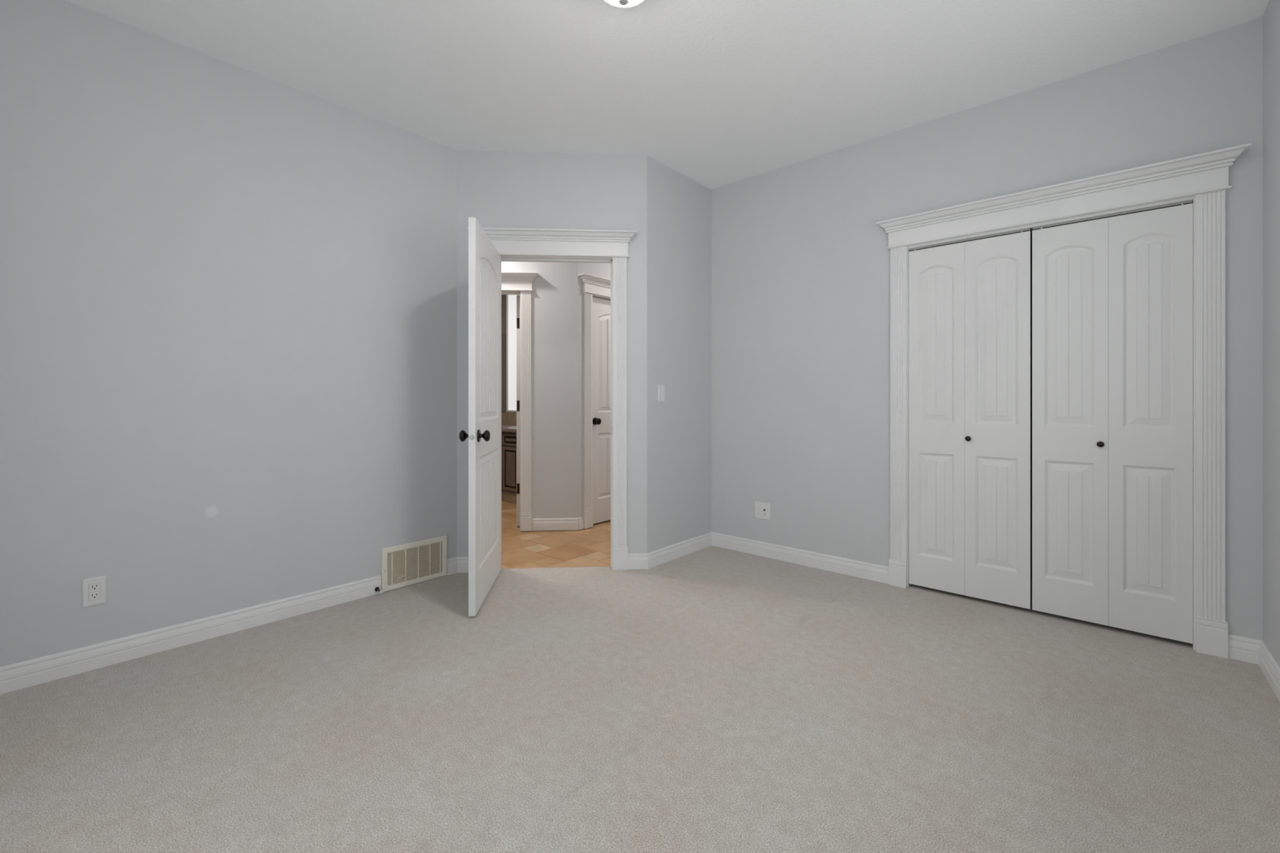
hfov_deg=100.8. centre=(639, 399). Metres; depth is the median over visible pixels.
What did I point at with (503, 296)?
wall
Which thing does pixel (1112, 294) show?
door
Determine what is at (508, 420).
countertop
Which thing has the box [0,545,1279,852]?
floor
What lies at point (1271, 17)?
wall
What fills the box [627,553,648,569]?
baseboard
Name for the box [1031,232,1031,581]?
wall
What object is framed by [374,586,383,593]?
door stop
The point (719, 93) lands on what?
ceiling
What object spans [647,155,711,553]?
wall
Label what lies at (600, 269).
wall
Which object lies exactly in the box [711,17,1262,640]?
wall
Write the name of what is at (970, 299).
door
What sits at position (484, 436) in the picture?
door
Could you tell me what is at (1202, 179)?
door frame
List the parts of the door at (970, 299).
knob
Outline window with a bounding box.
[506,294,519,412]
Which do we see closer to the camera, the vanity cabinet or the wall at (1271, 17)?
the wall at (1271, 17)
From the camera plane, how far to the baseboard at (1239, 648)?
2.27 m
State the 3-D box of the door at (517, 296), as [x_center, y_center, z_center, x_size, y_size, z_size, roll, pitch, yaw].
[-1.119,0.099,5.026,0.095,2.023,0.765,0,0,-3]
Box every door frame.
[466,226,637,570]
[501,271,538,531]
[577,273,610,528]
[875,142,1251,658]
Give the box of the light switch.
[657,385,664,401]
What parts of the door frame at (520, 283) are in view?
crown moulding, casing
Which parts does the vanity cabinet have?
cabinet door, moulding, drawer, cabinet door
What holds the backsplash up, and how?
attached to the wall at (503, 296)
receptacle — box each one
[88,582,100,600]
[756,506,760,515]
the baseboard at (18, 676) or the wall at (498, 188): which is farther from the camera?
the wall at (498, 188)
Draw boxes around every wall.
[0,0,457,666]
[457,150,647,556]
[501,261,577,531]
[501,294,513,425]
[577,262,610,530]
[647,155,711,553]
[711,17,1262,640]
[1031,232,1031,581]
[1262,0,1279,667]
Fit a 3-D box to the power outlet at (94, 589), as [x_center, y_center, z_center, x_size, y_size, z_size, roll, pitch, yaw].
[-2.272,0.802,2.207,0.008,0.114,0.070,0,0,42]
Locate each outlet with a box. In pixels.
[82,575,106,607]
[755,501,769,519]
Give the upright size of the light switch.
0.114 m
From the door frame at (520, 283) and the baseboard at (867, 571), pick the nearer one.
the baseboard at (867, 571)
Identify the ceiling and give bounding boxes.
[66,0,1269,189]
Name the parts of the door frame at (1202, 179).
casing, crown moulding, casing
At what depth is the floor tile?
4.06 m
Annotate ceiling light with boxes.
[604,0,643,7]
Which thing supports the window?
in the wall at (503, 296)
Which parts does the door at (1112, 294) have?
knob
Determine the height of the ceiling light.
0.144 m
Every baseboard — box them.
[0,575,381,694]
[447,556,457,575]
[457,556,468,573]
[532,518,577,530]
[577,516,583,529]
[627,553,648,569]
[647,532,711,568]
[711,532,888,583]
[1227,634,1261,664]
[1258,640,1279,702]
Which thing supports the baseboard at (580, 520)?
attached to the wall at (600, 269)
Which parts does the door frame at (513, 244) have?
crown moulding, casing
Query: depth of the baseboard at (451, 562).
3.40 m
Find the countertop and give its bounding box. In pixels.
[501,412,516,432]
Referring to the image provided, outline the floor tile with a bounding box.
[501,500,610,568]
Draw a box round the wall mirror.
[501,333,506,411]
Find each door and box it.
[458,217,501,616]
[516,295,519,525]
[592,297,610,524]
[908,227,1031,608]
[1031,200,1192,644]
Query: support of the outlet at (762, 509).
attached to the wall at (801, 258)
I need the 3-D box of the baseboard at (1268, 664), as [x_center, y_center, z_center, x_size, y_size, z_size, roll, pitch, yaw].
[1.309,1.073,0.754,0.014,0.100,3.984,0,0,42]
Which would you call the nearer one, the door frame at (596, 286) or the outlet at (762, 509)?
the outlet at (762, 509)
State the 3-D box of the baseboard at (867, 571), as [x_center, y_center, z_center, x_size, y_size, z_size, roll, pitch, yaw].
[1.032,1.073,3.650,1.296,0.100,0.014,0,0,42]
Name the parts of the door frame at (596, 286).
casing, crown moulding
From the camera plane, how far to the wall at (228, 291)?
2.46 m
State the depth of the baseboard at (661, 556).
3.75 m
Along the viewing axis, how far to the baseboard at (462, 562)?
3.43 m
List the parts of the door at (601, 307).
knob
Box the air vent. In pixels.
[381,535,447,591]
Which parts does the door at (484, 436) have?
knob, knob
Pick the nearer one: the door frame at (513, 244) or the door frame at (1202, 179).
the door frame at (1202, 179)
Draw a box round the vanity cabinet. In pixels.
[501,431,516,503]
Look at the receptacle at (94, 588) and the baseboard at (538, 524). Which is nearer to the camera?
the receptacle at (94, 588)
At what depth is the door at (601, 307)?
4.81 m
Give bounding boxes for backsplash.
[501,412,516,425]
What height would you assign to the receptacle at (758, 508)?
0.067 m
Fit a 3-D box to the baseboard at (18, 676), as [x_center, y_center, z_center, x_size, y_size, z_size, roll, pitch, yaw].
[-2.120,1.073,2.374,0.014,0.100,1.866,0,0,42]
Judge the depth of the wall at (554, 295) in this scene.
4.55 m

